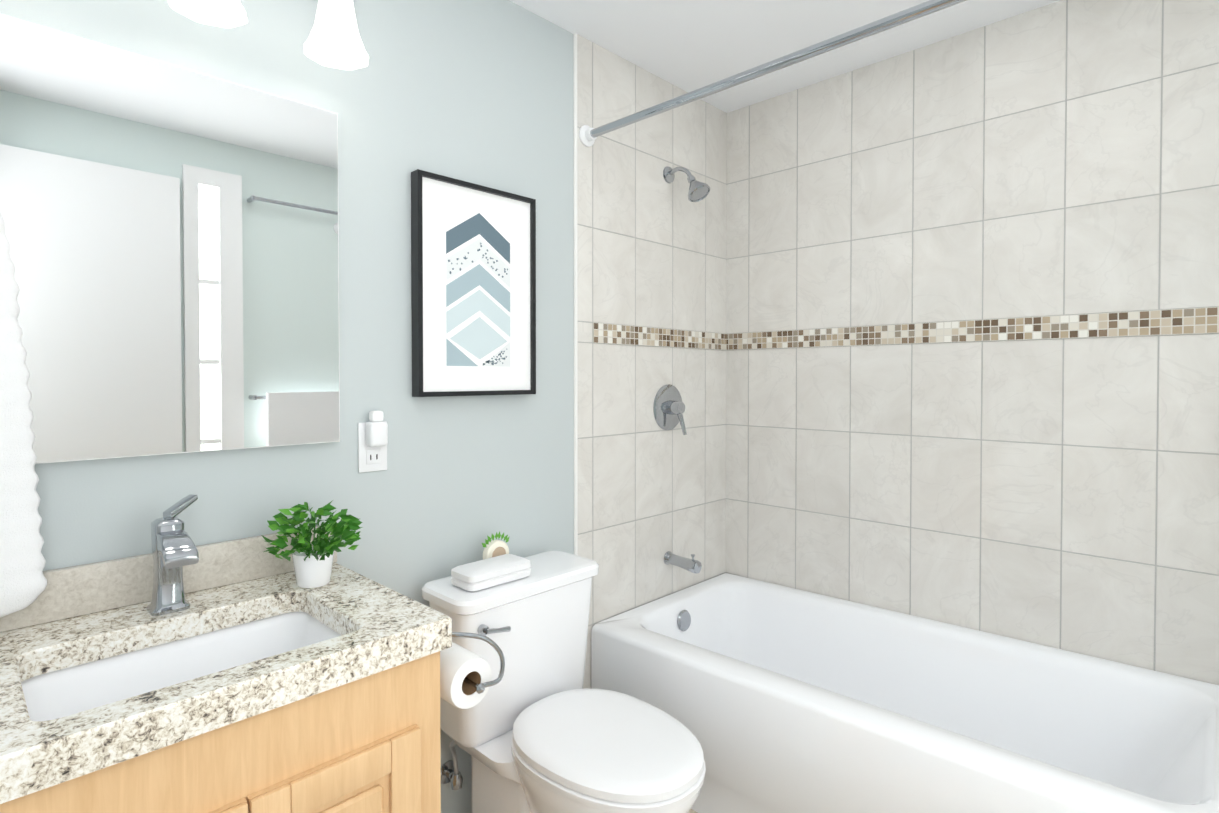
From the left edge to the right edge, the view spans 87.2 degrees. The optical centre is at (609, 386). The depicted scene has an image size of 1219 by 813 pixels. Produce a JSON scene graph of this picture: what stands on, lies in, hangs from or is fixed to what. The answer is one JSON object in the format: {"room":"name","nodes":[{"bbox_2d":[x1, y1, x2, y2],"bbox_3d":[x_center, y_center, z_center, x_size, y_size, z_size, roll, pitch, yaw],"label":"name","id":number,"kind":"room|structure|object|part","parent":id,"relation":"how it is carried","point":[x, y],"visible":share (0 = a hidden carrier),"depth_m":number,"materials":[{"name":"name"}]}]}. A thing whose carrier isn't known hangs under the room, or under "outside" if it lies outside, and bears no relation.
{"room":"bathroom","nodes":[
{"label":"bathroom","id":0,"kind":"room"},
{"bbox_2d":[0,0,573,812],"bbox_3d":[-0.437,0.048,1.703,0.100,2.240,2.720,1,1,44],"label":"wall","id":1,"kind":"structure","parent":0,"point":[478,92],"depth_m":1.55,"materials":[{"name":"grey paint"}]},
{"bbox_2d":[0,525,336,631],"bbox_3d":[-0.836,0.353,1.203,0.020,0.084,0.640,1,1,44],"label":"backsplash","id":2,"kind":"structure","parent":1,"relation":"attached to","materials":[{"name":"stone"}]},
{"bbox_2d":[0,13,339,463],"bbox_3d":[-0.802,-0.237,1.224,0.027,0.725,0.560,1,1,44],"label":"mirror","id":3,"kind":"object","parent":1,"relation":"attached to","point":[172,233],"visible":1,"depth_m":1.18,"materials":[{"name":"white mirror"}]},
{"bbox_2d":[168,0,368,69],"bbox_3d":[-0.739,-0.814,1.162,0.191,0.279,0.588,1,1,44],"label":"light","id":4,"kind":"object","parent":1,"relation":"attached to","point":[334,40],"visible":1,"depth_m":1.27,"materials":[{"name":"white glass"}]},
{"bbox_3d":[-0.717,-0.742,1.141,0.128,0.135,0.128,1,1,44],"label":"lamp shade","id":5,"kind":"part","parent":4,"relation":"part of","materials":[{"name":"white glass"}]},
{"bbox_3d":[-0.557,-0.744,1.307,0.128,0.135,0.128,1,1,44],"label":"lamp shade","id":6,"kind":"part","parent":4,"relation":"part of","materials":[{"name":"white glass"}]},
{"bbox_2d":[358,411,387,472],"bbox_3d":[-0.544,0.128,1.492,0.040,0.143,0.070,1,1,44],"label":"electrical outlet plate","id":7,"kind":"object","parent":1,"relation":"attached to","point":[372,443],"visible":1,"depth_m":1.48,"materials":[{"name":"white plastic"}]},
{"bbox_2d":[367,450,380,463],"bbox_3d":[-0.553,0.165,1.501,0.002,0.032,0.034,1,1,44],"label":"socket","id":8,"kind":"object","parent":7,"relation":"attached to","point":[373,456],"depth_m":1.50,"materials":[{"name":"white plastic"}]},
{"bbox_2d":[411,169,535,396],"bbox_3d":[-0.347,-0.252,1.691,0.033,0.550,0.366,1,1,44],"label":"framed artwork","id":9,"kind":"object","parent":1,"relation":"attached to","point":[473,274],"visible":1,"depth_m":1.67,"materials":[{"name":"black"}]},
{"bbox_2d":[573,33,577,555],"bbox_3d":[-0.104,0.044,1.972,0.013,2.240,0.014,1,1,44],"label":"wall trim","id":10,"kind":"structure","parent":1,"relation":"attached to","point":[575,182],"depth_m":1.96,"materials":[{"name":"white"}]},
{"bbox_2d":[577,34,726,688],"bbox_3d":[0.180,0.040,2.264,0.008,2.240,0.815,1,1,44],"label":"wall tile","id":11,"kind":"structure","parent":1,"relation":"attached to","point":[652,247],"depth_m":2.20,"materials":[{"name":"beige tile"}]},
{"bbox_2d":[593,322,726,349],"bbox_3d":[0.207,-0.173,2.280,0.004,0.064,0.742,1,1,44],"label":"wall band","id":12,"kind":"object","parent":11,"relation":"attached to","point":[604,333],"visible":1,"depth_m":2.23,"materials":[{"name":"tile"}]},
{"bbox_2d":[653,384,686,434],"bbox_3d":[0.234,0.082,2.265,0.068,0.179,0.164,1,1,44],"label":"mounting plate","id":13,"kind":"object","parent":11,"relation":"attached to","point":[668,407],"visible":1,"depth_m":2.26,"materials":[{"name":"silver metal"}]},
{"bbox_3d":[0.254,0.127,2.258,0.028,0.090,0.036,1,1,44],"label":"lever","id":14,"kind":"part","parent":13,"relation":"part of","materials":[{"name":"silver metal"}]},
{"bbox_2d":[664,551,701,573],"bbox_3d":[0.258,0.613,2.250,0.137,0.064,0.048,1,1,44],"label":"tub spout","id":15,"kind":"object","parent":11,"relation":"attached to","point":[692,565],"visible":1,"depth_m":2.23,"materials":[{"name":"silver metal"}]},
{"bbox_2d":[663,166,709,201],"bbox_3d":[0.270,-0.709,2.219,0.174,0.145,0.082,1,1,44],"label":"shower head","id":16,"kind":"object","parent":11,"relation":"attached to","point":[698,191],"visible":1,"depth_m":2.20},
{"bbox_2d":[579,0,966,146],"bbox_3d":[0.587,-0.766,1.349,1.831,0.064,0.064,1,1,44],"label":"shower rod","id":17,"kind":"object","parent":11,"relation":"attached to","point":[588,135],"visible":0.98,"depth_m":1.52,"materials":[{"name":"silver metal"}]},
{"bbox_2d":[510,0,1059,112],"bbox_3d":[0.261,-1.086,1.012,2.040,0.050,2.720,1,1,44],"label":"ceiling","id":18,"kind":"structure","parent":0,"point":[688,46],"depth_m":1.94,"materials":[{"name":"white paint"}]},
{"bbox_2d":[726,0,1218,684],"bbox_3d":[1.027,0.043,2.097,1.460,2.240,0.120,1,1,44],"label":"wall","id":19,"kind":"structure","parent":0,"point":[1058,158],"depth_m":1.89,"materials":[{"name":"tile"}]},
{"bbox_2d":[727,307,1218,349],"bbox_3d":[0.988,-0.170,2.045,1.448,0.064,0.004,1,1,44],"label":"wall band","id":20,"kind":"object","parent":19,"relation":"attached to","point":[1205,320],"visible":1,"depth_m":1.88,"materials":[{"name":"tile"}]},
{"bbox_3d":[0.261,1.203,1.047,2.040,0.050,2.720,1,1,44],"label":"floor","id":21,"kind":"structure","parent":0,"visible":0},
{"bbox_2d":[0,494,504,812],"bbox_3d":[-0.617,0.690,1.076,0.520,0.976,0.754,1,1,44],"label":"bathroom vanity","id":22,"kind":"object","parent":21,"relation":"on","point":[176,670],"visible":0.98,"depth_m":1.01,"materials":[{"name":"maple wood"},{"name":"granite"},{"name":"porcelain"}]},
{"bbox_3d":[-0.511,0.512,0.892,0.019,0.142,0.500,1,1,44],"label":"rail","id":23,"kind":"part","parent":22,"relation":"part of","materials":[{"name":"brown wood"}]},
{"bbox_2d":[0,563,451,803],"bbox_3d":[-0.668,0.424,1.042,0.488,0.051,0.640,1,1,44],"label":"countertop","id":24,"kind":"structure","parent":22,"relation":"on","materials":[{"name":"stone"}]},
{"bbox_2d":[147,494,198,615],"bbox_3d":[-0.755,0.299,1.124,0.130,0.196,0.077,1,1,44],"label":"faucet","id":25,"kind":"object","parent":24,"relation":"on","point":[173,549],"depth_m":1.12,"materials":[{"name":"silver metal"}]},
{"bbox_2d":[21,612,340,720],"bbox_3d":[-0.644,0.506,1.006,0.302,0.135,0.434,1,1,44],"label":"sink","id":26,"kind":"object","parent":24,"relation":"in","point":[60,689],"depth_m":1.09,"materials":[{"name":"white ceramic"}]},
{"bbox_2d":[262,500,362,587],"bbox_3d":[-0.589,0.314,1.282,0.185,0.161,0.182,1,1,44],"label":"potted plant","id":27,"kind":"object","parent":24,"relation":"on","point":[313,564],"visible":1,"depth_m":1.26,"materials":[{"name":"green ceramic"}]},
{"bbox_3d":[-0.600,0.301,1.300,0.043,0.076,0.022,1,1,44],"label":"stem","id":28,"kind":"part","parent":27,"relation":"part of","materials":[{"name":"green plant"}]},
{"bbox_3d":[-0.590,0.823,0.793,0.010,0.508,0.256,1,1,44],"label":"door","id":29,"kind":"part","parent":22,"relation":"part of","materials":[{"name":"brown wood"}]},
{"bbox_3d":[-0.512,0.822,0.860,0.009,0.508,0.052,1,1,44],"label":"door","id":30,"kind":"part","parent":22,"relation":"part of","materials":[{"name":"brown wood"}]},
{"bbox_3d":[-0.474,0.822,0.899,0.009,0.508,0.052,1,1,44],"label":"door","id":31,"kind":"part","parent":22,"relation":"part of","materials":[{"name":"brown wood"}]},
{"bbox_3d":[-0.410,0.820,0.979,0.010,0.508,0.256,1,1,44],"label":"door","id":32,"kind":"part","parent":22,"relation":"part of","materials":[{"name":"brown wood"}]},
{"bbox_3d":[-0.403,0.592,0.970,0.009,0.052,0.152,1,1,44],"label":"door","id":33,"kind":"part","parent":22,"relation":"part of","materials":[{"name":"brown wood"}]},
{"bbox_3d":[-0.404,0.820,0.974,0.010,0.380,0.128,1,1,44],"label":"door panel","id":34,"kind":"part","parent":22,"relation":"part of","materials":[{"name":"brown wood"}]},
{"bbox_3d":[-0.332,0.819,1.047,0.009,0.508,0.052,1,1,44],"label":"door","id":35,"kind":"part","parent":22,"relation":"part of","materials":[{"name":"brown wood"}]},
{"bbox_3d":[-0.252,0.496,1.176,0.071,0.104,0.099,1,1,44],"label":"arm","id":36,"kind":"part","parent":22,"relation":"part of"},
{"bbox_2d":[421,551,705,812],"bbox_3d":[-0.088,0.825,1.503,0.693,0.692,0.450,1,1,44],"label":"toilet","id":37,"kind":"object","parent":21,"relation":"on","point":[537,728],"visible":0.96,"depth_m":1.49,"materials":[{"name":"white ceramic"}]},
{"bbox_2d":[451,554,530,591],"bbox_3d":[-0.289,0.456,1.573,0.098,0.044,0.186,1,1,44],"label":"towel","id":38,"kind":"object","parent":37,"relation":"on","point":[486,573],"visible":1,"depth_m":1.53,"materials":[{"name":"white fabric"}]},
{"bbox_2d":[482,531,509,559],"bbox_3d":[-0.297,0.428,1.678,0.027,0.096,0.092,1,1,44],"label":"figurine","id":39,"kind":"object","parent":37,"relation":"on","point":[493,548],"visible":0.71,"depth_m":1.67,"materials":[{"name":"white ceramic"}]},
{"bbox_3d":[-0.257,0.562,1.474,0.018,0.021,0.062,1,1,44],"label":"lever","id":40,"kind":"part","parent":37,"relation":"part of","materials":[{"name":"silver metal"}]},
{"bbox_3d":[-0.242,0.495,1.646,0.204,0.036,0.450,1,1,44],"label":"tank lid","id":41,"kind":"part","parent":37,"relation":"part of","materials":[{"name":"white ceramic"}]},
{"bbox_3d":[-0.242,0.677,1.649,0.177,0.326,0.424,1,1,44],"label":"tank","id":42,"kind":"part","parent":37,"relation":"part of","materials":[{"name":"white ceramic"}]},
{"bbox_3d":[-0.019,0.994,1.439,0.486,0.357,0.336,1,1,44],"label":"bowl","id":43,"kind":"part","parent":37,"relation":"part of","materials":[{"name":"white ceramic"}]},
{"bbox_3d":[-0.006,0.779,1.423,0.459,0.030,0.346,1,1,44],"label":"seat lid","id":44,"kind":"part","parent":37,"relation":"part of","materials":[{"name":"white plastic"}]},
{"bbox_3d":[-0.006,0.805,1.424,0.465,0.020,0.352,1,1,44],"label":"seat","id":45,"kind":"part","parent":37,"relation":"part of","materials":[{"name":"white plastic"}]},
{"bbox_2d":[591,573,1218,812],"bbox_3d":[0.760,0.948,1.754,1.549,0.440,0.757,1,1,44],"label":"bathtub","id":46,"kind":"object","parent":21,"relation":"on","point":[773,698],"visible":0.98,"depth_m":1.69,"materials":[{"name":"white ceramic"}]},
{"bbox_3d":[-0.985,-0.504,1.011,0.060,0.073,0.040,1,1,44],"label":"hook","id":47,"kind":"object","parent":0,"visible":0},
{"bbox_2d":[0,211,46,617],"bbox_3d":[-1.007,-0.064,0.951,0.045,0.856,0.250,1,1,44],"label":"hanging towel","id":48,"kind":"object","parent":47,"relation":"hanging from","point":[23,582],"visible":1,"depth_m":1.01,"materials":[{"name":"white fabric"}]}
]}

